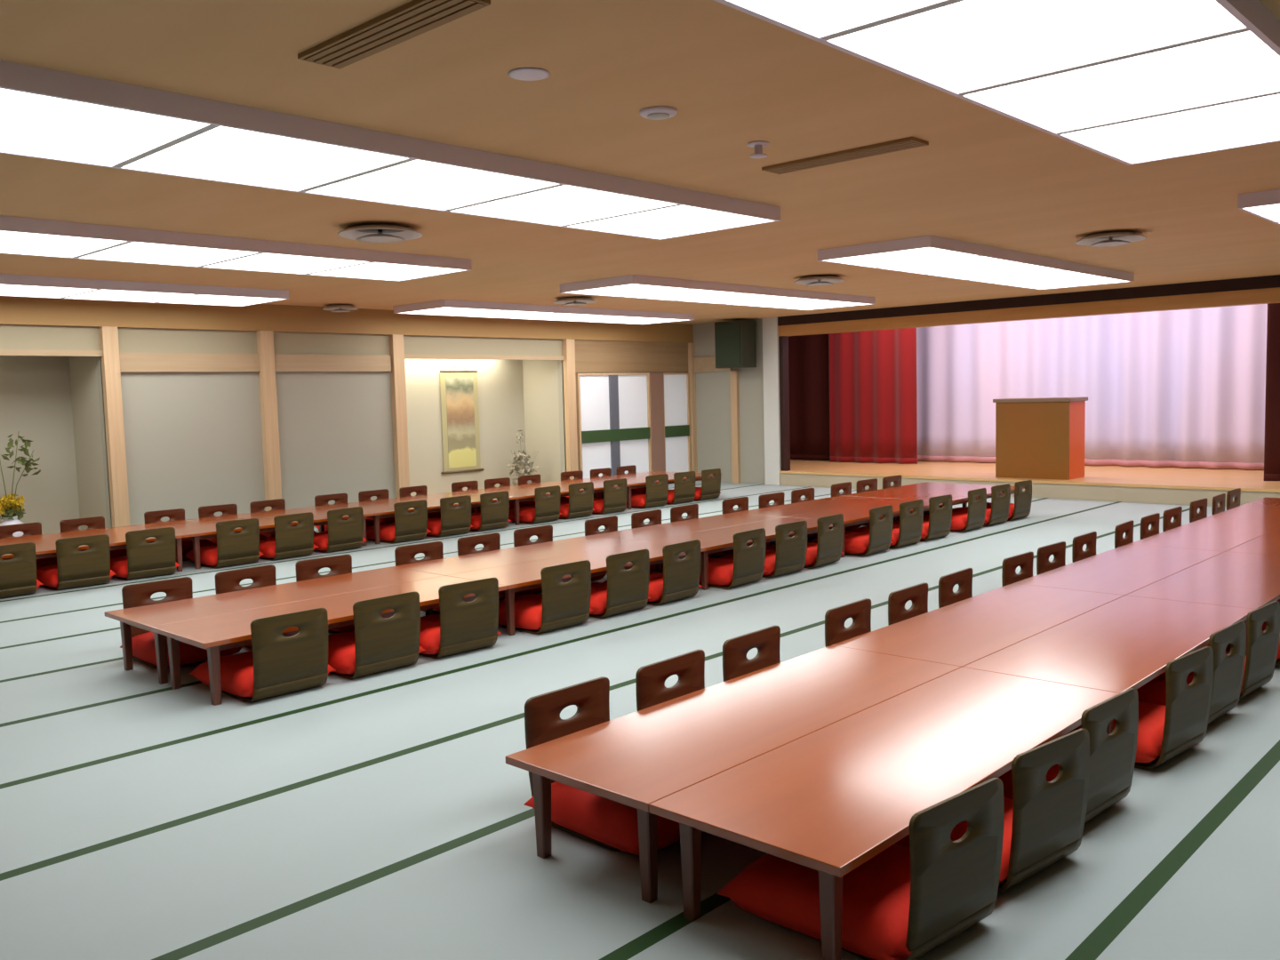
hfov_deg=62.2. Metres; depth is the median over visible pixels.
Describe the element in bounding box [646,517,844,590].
table
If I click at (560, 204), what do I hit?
diffuser
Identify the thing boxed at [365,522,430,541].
floor cushion
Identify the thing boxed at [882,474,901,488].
chair
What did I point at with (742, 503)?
chair
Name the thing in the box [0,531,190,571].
table
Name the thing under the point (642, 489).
floor cushion
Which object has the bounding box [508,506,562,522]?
floor cushion
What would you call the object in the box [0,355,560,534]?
wall
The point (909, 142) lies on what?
ceiling vent
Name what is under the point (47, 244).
diffuser
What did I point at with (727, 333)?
grille
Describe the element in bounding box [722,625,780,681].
chair
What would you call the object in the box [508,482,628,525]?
table
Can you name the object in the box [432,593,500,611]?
floor cushion
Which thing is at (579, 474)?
chair
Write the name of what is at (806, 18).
diffuser
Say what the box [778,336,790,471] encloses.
trim
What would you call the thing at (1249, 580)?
table
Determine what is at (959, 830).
floor cushion
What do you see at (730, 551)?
floor cushion
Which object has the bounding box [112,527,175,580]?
chair
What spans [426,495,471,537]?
chair
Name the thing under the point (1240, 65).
diffuser
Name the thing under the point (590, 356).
trim
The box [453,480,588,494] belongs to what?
table
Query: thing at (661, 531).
table
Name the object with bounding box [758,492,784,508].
chair
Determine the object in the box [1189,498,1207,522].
chair
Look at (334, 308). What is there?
ceiling vent
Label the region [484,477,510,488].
chair
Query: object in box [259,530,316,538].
floor cushion
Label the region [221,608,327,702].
chair
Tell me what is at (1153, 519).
chair
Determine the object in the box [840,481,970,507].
table
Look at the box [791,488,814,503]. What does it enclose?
chair
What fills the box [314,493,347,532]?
chair
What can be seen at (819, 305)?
diffuser
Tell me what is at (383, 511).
table
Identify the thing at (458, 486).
chair
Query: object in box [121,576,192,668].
chair
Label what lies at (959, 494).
table
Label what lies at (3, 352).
trim
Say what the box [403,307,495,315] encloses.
diffuser
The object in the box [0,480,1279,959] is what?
floor
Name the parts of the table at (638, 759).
leg, leg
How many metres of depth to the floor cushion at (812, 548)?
8.76 m
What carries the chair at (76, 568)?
on the floor
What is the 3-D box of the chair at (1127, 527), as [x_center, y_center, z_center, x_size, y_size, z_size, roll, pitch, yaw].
[3.749,0.534,7.727,0.440,0.423,0.404,3,6,41]
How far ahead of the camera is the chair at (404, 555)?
7.67 m
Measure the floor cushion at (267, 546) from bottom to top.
0.152 m
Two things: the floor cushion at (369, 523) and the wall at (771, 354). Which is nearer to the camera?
the floor cushion at (369, 523)
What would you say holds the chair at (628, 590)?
on the floor
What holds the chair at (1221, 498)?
on the floor
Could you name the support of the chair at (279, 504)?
on the floor
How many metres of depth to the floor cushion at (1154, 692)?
4.52 m
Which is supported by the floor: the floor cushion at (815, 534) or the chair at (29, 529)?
the chair at (29, 529)
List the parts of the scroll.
hanging rod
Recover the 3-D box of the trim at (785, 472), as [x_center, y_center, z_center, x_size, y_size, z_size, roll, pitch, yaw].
[6.555,0.092,12.404,12.000,0.035,0.050,3,6,43]
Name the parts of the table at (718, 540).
leg, leg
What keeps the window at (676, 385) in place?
in the wall at (193, 440)
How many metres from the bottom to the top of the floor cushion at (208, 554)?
0.151 m
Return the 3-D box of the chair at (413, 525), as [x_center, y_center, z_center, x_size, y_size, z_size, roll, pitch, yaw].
[-2.516,0.423,11.102,0.440,0.423,0.404,3,6,42]
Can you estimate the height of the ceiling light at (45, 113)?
0.085 m
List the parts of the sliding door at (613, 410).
pane, rail, pane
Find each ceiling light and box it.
[0,59,780,239]
[0,215,471,281]
[0,273,289,306]
[393,299,694,324]
[560,274,875,310]
[713,0,1279,165]
[817,235,1133,289]
[1237,189,1279,224]
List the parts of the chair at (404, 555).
backrest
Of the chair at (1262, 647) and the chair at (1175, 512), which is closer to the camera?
the chair at (1262, 647)
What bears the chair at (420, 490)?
on the floor
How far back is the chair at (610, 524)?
9.03 m
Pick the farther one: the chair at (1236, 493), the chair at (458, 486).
the chair at (458, 486)
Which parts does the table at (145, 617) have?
leg, leg, leg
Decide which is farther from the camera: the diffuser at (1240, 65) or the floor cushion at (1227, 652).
the floor cushion at (1227, 652)
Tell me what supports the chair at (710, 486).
on the floor
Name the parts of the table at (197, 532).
leg, leg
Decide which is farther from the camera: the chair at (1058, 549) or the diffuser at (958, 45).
the chair at (1058, 549)
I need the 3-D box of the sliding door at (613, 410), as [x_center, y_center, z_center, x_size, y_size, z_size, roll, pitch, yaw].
[-0.377,-0.791,16.321,0.075,1.700,1.560,3,6,43]
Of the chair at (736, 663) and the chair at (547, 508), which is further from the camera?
the chair at (547, 508)
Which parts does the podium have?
panel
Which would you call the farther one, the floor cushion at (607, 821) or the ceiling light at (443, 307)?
the ceiling light at (443, 307)
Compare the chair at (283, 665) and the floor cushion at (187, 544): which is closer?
the chair at (283, 665)
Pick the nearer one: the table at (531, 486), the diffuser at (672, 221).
the diffuser at (672, 221)
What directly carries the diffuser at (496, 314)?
attached to the ceiling light at (443, 307)
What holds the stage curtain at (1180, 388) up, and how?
on the stage
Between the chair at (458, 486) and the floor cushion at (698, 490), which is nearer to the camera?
the chair at (458, 486)
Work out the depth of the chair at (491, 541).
8.08 m
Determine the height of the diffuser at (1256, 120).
0.010 m
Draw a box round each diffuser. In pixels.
[0,88,208,165]
[0,231,125,256]
[0,284,95,297]
[68,289,193,302]
[80,241,255,265]
[123,126,406,190]
[162,295,282,305]
[206,253,367,273]
[308,160,557,209]
[312,262,463,279]
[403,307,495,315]
[454,184,675,224]
[463,310,549,318]
[513,312,596,319]
[565,315,646,321]
[568,205,769,238]
[568,284,685,295]
[604,318,682,323]
[627,288,737,300]
[682,293,785,303]
[729,297,828,306]
[731,0,941,36]
[773,301,864,309]
[826,247,977,267]
[830,0,1244,92]
[882,256,1019,273]
[928,264,1061,279]
[966,31,1279,132]
[973,270,1095,284]
[1008,276,1127,288]
[1063,94,1279,162]
[1244,203,1279,221]
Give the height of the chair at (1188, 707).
0.423 m
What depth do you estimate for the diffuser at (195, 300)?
10.69 m
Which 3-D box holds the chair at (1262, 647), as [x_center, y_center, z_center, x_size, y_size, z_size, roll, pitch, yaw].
[2.708,0.779,5.015,0.404,0.423,0.440,-6,6,-42]
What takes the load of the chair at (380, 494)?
on the floor
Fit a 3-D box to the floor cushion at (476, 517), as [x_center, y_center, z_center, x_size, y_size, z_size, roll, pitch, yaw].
[-1.832,0.458,11.983,0.570,0.153,0.510,3,6,43]
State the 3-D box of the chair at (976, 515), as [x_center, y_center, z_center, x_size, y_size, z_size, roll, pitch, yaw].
[3.245,0.296,10.847,0.440,0.423,0.404,3,6,43]
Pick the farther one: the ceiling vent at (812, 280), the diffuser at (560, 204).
the ceiling vent at (812, 280)
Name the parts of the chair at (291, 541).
seat, backrest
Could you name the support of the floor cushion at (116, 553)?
on the chair at (95, 522)
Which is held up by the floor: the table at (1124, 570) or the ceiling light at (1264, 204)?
the table at (1124, 570)
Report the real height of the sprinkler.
0.064 m
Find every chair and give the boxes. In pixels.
[0,521,41,538]
[0,542,36,598]
[43,534,110,590]
[59,516,104,532]
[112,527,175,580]
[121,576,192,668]
[144,508,184,523]
[198,504,237,518]
[200,518,259,568]
[214,564,276,648]
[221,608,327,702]
[249,498,285,512]
[259,512,313,560]
[295,554,351,633]
[312,506,363,552]
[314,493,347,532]
[328,591,420,679]
[358,488,388,501]
[373,499,427,543]
[394,541,443,613]
[399,485,427,497]
[418,577,498,658]
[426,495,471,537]
[451,480,478,492]
[457,532,502,599]
[470,490,509,531]
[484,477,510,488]
[502,560,591,633]
[512,485,560,524]
[513,524,552,547]
[517,474,540,485]
[524,676,621,851]
[558,481,593,519]
[560,470,583,480]
[584,515,617,535]
[589,548,649,618]
[590,467,611,478]
[592,478,627,514]
[616,464,636,474]
[626,473,668,508]
[631,509,661,528]
[635,649,704,711]
[647,539,701,605]
[666,471,695,504]
[670,504,715,557]
[693,468,720,501]
[699,528,765,589]
[722,496,748,513]
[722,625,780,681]
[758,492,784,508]
[762,520,807,577]
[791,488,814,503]
[803,513,843,568]
[824,598,871,647]
[830,481,869,525]
[841,777,1004,959]
[844,504,893,556]
[856,478,877,493]
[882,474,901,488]
[888,499,923,548]
[888,582,927,625]
[920,494,951,541]
[938,568,972,607]
[950,488,986,532]
[983,483,1010,526]
[997,728,1089,893]
[1001,551,1033,586]
[1007,480,1031,520]
[1036,541,1065,575]
[1072,531,1096,562]
[1080,688,1138,823]
[1114,520,1133,548]
[1134,646,1213,769]
[1140,512,1159,539]
[1162,506,1182,532]
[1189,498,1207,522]
[1208,620,1246,724]
[1211,493,1225,514]
[1226,488,1240,510]
[1239,600,1279,699]
[1275,657,1279,665]
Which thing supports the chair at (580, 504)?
on the floor
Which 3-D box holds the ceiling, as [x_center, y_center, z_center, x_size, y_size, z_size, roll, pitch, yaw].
[0.165,-1.803,7.576,15.150,0.100,15.790,3,6,43]
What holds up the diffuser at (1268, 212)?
attached to the ceiling light at (1264, 204)
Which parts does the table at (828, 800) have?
leg, leg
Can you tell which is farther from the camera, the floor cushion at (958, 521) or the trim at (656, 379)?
the trim at (656, 379)
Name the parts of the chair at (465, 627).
seat, backrest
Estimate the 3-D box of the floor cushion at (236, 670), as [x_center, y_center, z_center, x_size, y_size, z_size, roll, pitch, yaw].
[-1.958,0.983,5.505,0.570,0.151,0.510,3,6,41]
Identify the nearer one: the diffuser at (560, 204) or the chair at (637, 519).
the diffuser at (560, 204)
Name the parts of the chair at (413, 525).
seat, backrest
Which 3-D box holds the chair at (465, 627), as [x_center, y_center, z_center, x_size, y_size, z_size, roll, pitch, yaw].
[-1.116,0.780,6.211,0.404,0.423,0.440,-6,6,-44]
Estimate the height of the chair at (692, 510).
0.423 m
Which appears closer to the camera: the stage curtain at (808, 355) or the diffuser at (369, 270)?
the diffuser at (369, 270)
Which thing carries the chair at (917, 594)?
on the floor
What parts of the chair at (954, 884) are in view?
seat, backrest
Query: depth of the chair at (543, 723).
3.77 m
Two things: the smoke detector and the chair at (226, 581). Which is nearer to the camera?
the smoke detector
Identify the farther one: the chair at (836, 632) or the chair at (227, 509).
the chair at (227, 509)
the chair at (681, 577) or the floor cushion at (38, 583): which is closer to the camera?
the chair at (681, 577)
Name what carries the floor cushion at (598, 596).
on the chair at (628, 590)
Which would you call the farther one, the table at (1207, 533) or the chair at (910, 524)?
the chair at (910, 524)
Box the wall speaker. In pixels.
[714,320,756,367]
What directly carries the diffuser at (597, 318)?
attached to the ceiling light at (443, 307)
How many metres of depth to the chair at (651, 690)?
4.16 m
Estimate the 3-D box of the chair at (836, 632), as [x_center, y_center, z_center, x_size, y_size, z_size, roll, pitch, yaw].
[1.172,0.818,5.013,0.440,0.423,0.404,3,6,42]
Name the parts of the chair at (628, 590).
seat, backrest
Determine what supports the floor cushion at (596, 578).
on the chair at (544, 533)
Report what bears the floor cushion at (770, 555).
on the chair at (790, 556)
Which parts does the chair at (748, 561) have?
seat, backrest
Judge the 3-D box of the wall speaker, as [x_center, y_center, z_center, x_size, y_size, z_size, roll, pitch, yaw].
[1.523,-2.118,16.620,0.540,0.720,0.485,3,6,43]
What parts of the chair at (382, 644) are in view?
seat, backrest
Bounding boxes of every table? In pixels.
[0,525,154,545]
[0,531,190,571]
[104,567,445,684]
[136,506,332,528]
[150,576,507,705]
[174,511,373,568]
[312,492,480,532]
[362,495,515,543]
[391,536,640,575]
[446,541,704,635]
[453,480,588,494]
[505,645,961,903]
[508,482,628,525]
[565,471,679,482]
[588,512,784,545]
[596,472,721,509]
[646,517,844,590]
[648,666,1119,959]
[734,496,887,517]
[785,498,943,557]
[832,583,1123,666]
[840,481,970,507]
[893,484,1024,507]
[963,595,1255,734]
[1014,544,1224,595]
[1126,551,1279,655]
[1128,517,1279,551]
[1207,497,1279,520]
[1225,528,1279,555]
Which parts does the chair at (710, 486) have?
seat, backrest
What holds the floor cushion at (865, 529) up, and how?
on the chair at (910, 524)
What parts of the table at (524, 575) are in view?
leg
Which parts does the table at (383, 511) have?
leg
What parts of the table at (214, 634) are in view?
leg, leg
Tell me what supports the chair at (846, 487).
on the floor
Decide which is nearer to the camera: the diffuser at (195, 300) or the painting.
the diffuser at (195, 300)
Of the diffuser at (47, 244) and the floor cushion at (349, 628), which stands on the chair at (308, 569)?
the floor cushion at (349, 628)
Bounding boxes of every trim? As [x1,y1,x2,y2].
[0,296,693,343]
[0,349,564,359]
[98,326,129,527]
[119,352,391,372]
[256,330,281,511]
[388,334,409,497]
[561,339,578,479]
[574,339,687,372]
[649,372,665,471]
[688,342,697,472]
[693,356,732,372]
[729,370,740,483]
[777,274,1279,326]
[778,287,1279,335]
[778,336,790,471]
[779,471,1279,492]
[780,472,1279,506]
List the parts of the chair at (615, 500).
seat, backrest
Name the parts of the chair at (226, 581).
backrest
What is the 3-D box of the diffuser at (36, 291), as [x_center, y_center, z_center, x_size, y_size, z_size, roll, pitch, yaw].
[-5.437,-1.684,9.420,0.970,0.010,0.850,3,6,43]
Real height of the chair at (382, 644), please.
0.423 m
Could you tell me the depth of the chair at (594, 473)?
15.12 m
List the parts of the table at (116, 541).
leg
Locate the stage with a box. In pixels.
[788,459,1279,488]
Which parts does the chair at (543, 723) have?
backrest, seat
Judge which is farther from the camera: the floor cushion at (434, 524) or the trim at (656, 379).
the trim at (656, 379)
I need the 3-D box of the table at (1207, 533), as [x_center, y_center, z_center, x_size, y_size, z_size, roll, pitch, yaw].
[4.280,0.554,7.912,0.618,0.330,1.868,3,6,43]
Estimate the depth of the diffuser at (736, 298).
11.98 m
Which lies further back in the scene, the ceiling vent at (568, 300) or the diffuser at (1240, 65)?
the ceiling vent at (568, 300)
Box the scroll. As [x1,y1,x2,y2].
[440,364,483,474]
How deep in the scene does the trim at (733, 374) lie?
17.01 m
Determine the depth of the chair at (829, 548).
8.77 m
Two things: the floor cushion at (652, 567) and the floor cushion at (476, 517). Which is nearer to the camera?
the floor cushion at (652, 567)
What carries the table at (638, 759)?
on the floor
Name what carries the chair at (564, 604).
on the floor
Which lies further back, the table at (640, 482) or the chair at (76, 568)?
the table at (640, 482)
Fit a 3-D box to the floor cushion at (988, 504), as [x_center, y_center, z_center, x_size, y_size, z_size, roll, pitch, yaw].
[3.921,0.333,11.715,0.570,0.153,0.510,3,6,43]
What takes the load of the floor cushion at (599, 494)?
on the chair at (579, 474)
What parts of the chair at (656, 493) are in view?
seat, backrest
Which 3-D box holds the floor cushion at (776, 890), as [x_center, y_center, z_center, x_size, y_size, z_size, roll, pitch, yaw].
[0.594,1.124,2.949,0.570,0.151,0.510,3,6,41]
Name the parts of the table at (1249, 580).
leg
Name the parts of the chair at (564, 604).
seat, backrest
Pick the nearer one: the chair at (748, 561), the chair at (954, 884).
the chair at (954, 884)
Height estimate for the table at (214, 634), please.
0.330 m
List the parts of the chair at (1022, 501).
seat, backrest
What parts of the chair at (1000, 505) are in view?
seat, backrest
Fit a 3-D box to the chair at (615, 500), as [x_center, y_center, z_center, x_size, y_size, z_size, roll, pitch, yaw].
[-0.453,0.196,13.270,0.440,0.423,0.404,3,6,43]
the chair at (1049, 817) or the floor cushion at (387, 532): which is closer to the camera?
the chair at (1049, 817)
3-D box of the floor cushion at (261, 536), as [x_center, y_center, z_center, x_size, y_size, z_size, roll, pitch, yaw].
[-4.162,0.607,10.870,0.570,0.152,0.510,3,6,44]
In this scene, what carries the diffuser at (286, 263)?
attached to the ceiling light at (20, 236)
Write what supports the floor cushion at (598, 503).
on the chair at (615, 500)
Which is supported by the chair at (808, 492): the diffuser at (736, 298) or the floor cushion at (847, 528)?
the floor cushion at (847, 528)
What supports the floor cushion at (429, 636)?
on the chair at (465, 627)
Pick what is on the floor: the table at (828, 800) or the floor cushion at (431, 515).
the table at (828, 800)
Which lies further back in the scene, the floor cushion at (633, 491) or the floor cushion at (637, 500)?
the floor cushion at (633, 491)
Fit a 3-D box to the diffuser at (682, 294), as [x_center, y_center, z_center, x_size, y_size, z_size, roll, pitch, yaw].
[0.467,-1.992,11.376,0.980,0.010,0.830,3,6,43]
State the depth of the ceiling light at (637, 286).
11.41 m
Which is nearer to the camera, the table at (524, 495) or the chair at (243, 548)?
the chair at (243, 548)
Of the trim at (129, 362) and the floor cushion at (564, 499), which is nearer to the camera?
the trim at (129, 362)
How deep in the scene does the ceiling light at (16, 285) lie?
9.87 m
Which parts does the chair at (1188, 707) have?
seat, backrest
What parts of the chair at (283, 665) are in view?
seat, backrest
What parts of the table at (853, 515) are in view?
leg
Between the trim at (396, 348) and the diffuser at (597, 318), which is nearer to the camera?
the trim at (396, 348)
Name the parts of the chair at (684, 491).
seat, backrest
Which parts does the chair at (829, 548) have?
seat, backrest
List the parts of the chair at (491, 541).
backrest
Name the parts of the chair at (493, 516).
seat, backrest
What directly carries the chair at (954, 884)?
on the floor
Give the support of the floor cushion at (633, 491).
on the chair at (594, 473)
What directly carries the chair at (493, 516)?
on the floor
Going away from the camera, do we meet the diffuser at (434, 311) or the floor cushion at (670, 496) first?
the diffuser at (434, 311)
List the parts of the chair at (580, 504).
seat, backrest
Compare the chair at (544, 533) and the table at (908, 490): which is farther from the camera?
the table at (908, 490)
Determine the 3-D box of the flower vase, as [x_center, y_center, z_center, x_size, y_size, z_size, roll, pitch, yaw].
[-6.341,0.008,10.772,0.471,1.300,0.349,-3,5,-22]
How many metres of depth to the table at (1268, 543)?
7.21 m
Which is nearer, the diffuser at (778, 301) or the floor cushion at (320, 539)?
the floor cushion at (320, 539)
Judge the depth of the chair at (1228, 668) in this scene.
4.47 m
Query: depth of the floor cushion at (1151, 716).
4.04 m
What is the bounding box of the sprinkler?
[747,140,768,158]
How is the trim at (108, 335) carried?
attached to the wall at (193, 440)
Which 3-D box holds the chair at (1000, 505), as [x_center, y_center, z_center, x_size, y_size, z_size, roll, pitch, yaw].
[3.623,0.254,11.245,0.404,0.423,0.440,-6,6,-44]
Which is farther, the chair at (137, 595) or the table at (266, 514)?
the table at (266, 514)
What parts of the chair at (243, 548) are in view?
seat, backrest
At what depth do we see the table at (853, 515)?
9.83 m
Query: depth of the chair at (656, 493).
13.68 m
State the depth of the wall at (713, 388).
17.20 m
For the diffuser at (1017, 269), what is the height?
0.010 m
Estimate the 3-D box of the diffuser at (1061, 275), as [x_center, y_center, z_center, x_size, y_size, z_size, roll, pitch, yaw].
[3.907,-2.011,10.523,0.960,0.010,0.830,3,6,43]
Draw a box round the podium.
[992,396,1087,479]
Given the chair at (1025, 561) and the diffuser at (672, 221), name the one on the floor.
the chair at (1025, 561)
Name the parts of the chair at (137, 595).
seat, backrest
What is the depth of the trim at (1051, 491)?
13.31 m
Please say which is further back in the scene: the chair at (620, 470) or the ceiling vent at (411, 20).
the chair at (620, 470)
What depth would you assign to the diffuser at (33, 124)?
4.04 m
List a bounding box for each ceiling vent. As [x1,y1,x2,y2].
[297,0,490,68]
[322,304,358,311]
[337,224,422,242]
[553,296,596,305]
[761,136,928,174]
[794,275,844,286]
[1074,231,1146,247]
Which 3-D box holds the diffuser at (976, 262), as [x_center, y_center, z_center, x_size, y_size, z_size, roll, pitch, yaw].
[2.719,-1.879,9.263,0.960,0.010,0.830,3,6,43]
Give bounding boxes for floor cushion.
[36,556,56,568]
[36,564,116,587]
[36,579,43,589]
[109,548,127,558]
[110,555,180,577]
[120,632,246,666]
[181,537,215,555]
[184,544,263,566]
[188,650,335,696]
[207,533,267,544]
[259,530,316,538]
[259,537,318,558]
[313,530,367,551]
[314,518,374,531]
[328,630,425,674]
[329,616,390,631]
[365,516,394,524]
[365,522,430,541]
[419,613,501,654]
[426,518,473,535]
[427,511,440,518]
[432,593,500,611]
[470,512,511,529]
[474,506,479,512]
[498,593,594,630]
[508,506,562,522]
[509,500,535,508]
[523,781,679,855]
[559,502,595,517]
[560,496,568,502]
[565,492,601,498]
[589,582,650,615]
[591,574,605,582]
[592,498,627,512]
[602,571,702,601]
[626,493,668,507]
[631,488,643,494]
[634,487,646,493]
[649,562,663,570]
[666,489,695,503]
[673,487,720,499]
[699,558,767,585]
[712,549,733,555]
[716,843,912,959]
[720,550,806,575]
[765,542,844,565]
[807,532,817,538]
[810,531,892,553]
[844,522,864,531]
[848,525,899,545]
[892,520,928,539]
[895,796,1013,885]
[923,512,967,530]
[952,507,991,524]
[967,502,1014,519]
[998,764,1059,799]
[1066,701,1165,762]
[1136,672,1193,705]
[1188,651,1246,693]
[1204,623,1279,659]
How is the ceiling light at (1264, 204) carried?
attached to the ceiling
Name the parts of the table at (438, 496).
leg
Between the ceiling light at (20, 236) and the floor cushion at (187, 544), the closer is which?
the ceiling light at (20, 236)
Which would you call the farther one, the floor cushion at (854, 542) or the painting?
the painting
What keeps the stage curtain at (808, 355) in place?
on the stage
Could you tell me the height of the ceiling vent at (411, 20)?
0.018 m
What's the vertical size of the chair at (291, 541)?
0.423 m
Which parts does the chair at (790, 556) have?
seat, backrest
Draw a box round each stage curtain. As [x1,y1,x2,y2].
[788,333,829,460]
[828,328,917,463]
[916,304,1267,469]
[1264,303,1279,481]
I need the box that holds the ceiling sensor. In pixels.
[508,67,550,80]
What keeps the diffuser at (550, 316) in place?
attached to the ceiling light at (443, 307)
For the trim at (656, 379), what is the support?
attached to the wall at (193, 440)
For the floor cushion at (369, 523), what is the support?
on the chair at (338, 498)
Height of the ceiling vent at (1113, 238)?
0.079 m
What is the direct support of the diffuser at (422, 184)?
attached to the ceiling light at (45, 113)
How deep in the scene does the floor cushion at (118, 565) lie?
9.03 m
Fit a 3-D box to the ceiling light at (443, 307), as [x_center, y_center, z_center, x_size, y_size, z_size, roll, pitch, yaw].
[-1.093,-2.196,14.024,1.014,0.085,4.384,3,6,43]
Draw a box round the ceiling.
[0,0,1279,324]
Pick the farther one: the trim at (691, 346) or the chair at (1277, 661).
the trim at (691, 346)
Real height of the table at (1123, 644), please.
0.330 m
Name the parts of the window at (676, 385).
rail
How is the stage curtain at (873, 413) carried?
on the stage
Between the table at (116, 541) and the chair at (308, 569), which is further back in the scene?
the table at (116, 541)
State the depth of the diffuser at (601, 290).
10.66 m
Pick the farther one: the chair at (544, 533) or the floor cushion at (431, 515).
the floor cushion at (431, 515)
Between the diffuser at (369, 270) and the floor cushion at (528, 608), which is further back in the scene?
the diffuser at (369, 270)
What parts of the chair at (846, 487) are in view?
backrest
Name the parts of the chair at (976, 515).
seat, backrest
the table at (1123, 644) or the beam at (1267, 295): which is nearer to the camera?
the table at (1123, 644)
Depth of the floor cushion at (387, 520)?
11.95 m
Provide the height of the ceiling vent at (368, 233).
0.079 m
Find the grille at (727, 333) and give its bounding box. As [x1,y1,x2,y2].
[715,321,740,366]
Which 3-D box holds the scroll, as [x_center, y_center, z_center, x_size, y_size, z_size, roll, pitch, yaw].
[-2.581,-0.886,15.302,0.036,1.560,0.740,3,6,43]
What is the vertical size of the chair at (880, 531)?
0.423 m
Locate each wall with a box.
[0,324,631,527]
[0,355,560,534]
[692,318,765,484]
[762,317,780,485]
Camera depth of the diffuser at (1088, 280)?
11.14 m
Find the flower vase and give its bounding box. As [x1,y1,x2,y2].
[0,431,41,536]
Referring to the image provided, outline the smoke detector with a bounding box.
[639,105,677,119]
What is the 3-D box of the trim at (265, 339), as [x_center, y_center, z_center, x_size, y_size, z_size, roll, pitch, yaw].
[-4.256,-0.557,12.202,0.110,2.290,0.160,3,6,43]
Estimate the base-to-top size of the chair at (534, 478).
0.423 m
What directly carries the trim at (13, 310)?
attached to the wall at (193, 440)
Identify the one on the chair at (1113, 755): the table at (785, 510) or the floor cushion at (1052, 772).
the floor cushion at (1052, 772)
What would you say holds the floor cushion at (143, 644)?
on the chair at (137, 595)
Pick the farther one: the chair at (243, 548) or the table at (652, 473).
the table at (652, 473)
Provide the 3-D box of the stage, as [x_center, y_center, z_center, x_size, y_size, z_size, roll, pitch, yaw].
[6.843,0.008,14.571,14.850,0.220,3.500,3,6,43]
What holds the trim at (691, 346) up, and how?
attached to the wall at (193, 440)
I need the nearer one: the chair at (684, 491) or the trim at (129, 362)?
the trim at (129, 362)
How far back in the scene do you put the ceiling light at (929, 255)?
9.22 m
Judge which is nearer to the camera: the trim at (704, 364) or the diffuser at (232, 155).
the diffuser at (232, 155)
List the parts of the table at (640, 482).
leg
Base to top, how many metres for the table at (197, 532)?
0.330 m
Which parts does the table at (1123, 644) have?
leg, leg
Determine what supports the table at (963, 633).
on the floor
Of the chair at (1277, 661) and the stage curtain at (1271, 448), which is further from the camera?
the stage curtain at (1271, 448)
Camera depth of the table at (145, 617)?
6.13 m
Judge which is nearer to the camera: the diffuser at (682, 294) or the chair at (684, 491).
the diffuser at (682, 294)
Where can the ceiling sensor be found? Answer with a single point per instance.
(524, 74)
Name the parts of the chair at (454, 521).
seat, backrest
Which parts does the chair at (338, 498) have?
backrest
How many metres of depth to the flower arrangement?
15.57 m
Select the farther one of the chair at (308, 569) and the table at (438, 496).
the table at (438, 496)
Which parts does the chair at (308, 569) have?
backrest, seat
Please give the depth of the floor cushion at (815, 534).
10.35 m
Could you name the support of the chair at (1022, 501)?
on the floor
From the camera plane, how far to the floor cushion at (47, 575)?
8.66 m
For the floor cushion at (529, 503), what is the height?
0.152 m
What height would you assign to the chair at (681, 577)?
0.423 m
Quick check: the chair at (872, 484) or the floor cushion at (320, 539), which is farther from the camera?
the chair at (872, 484)
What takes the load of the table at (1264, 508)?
on the floor
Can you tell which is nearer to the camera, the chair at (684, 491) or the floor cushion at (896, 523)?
the floor cushion at (896, 523)
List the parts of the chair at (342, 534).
seat, backrest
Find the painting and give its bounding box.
[445,376,476,468]
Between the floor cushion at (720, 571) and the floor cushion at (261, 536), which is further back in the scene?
the floor cushion at (261, 536)
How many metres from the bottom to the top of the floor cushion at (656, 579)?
0.153 m
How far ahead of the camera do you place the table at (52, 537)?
9.57 m
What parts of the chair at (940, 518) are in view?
seat, backrest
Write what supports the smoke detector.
attached to the ceiling
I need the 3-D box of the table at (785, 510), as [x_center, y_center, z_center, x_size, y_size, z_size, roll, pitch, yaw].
[1.724,0.414,10.460,0.618,0.330,1.868,3,6,43]
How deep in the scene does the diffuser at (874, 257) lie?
8.53 m
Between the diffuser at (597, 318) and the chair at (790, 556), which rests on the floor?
the chair at (790, 556)
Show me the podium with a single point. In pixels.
(1036, 437)
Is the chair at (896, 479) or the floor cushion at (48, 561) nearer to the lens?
the floor cushion at (48, 561)
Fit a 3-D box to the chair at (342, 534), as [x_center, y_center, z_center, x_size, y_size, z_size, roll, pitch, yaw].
[-3.040,0.482,10.536,0.440,0.423,0.404,2,6,40]
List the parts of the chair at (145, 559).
seat, backrest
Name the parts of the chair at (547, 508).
seat, backrest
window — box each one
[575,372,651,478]
[663,372,691,471]
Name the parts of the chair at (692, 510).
backrest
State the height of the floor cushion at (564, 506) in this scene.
0.152 m
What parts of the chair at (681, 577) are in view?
seat, backrest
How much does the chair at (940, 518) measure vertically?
0.423 m
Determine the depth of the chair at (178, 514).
10.68 m
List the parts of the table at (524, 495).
leg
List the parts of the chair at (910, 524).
seat, backrest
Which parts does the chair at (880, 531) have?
seat, backrest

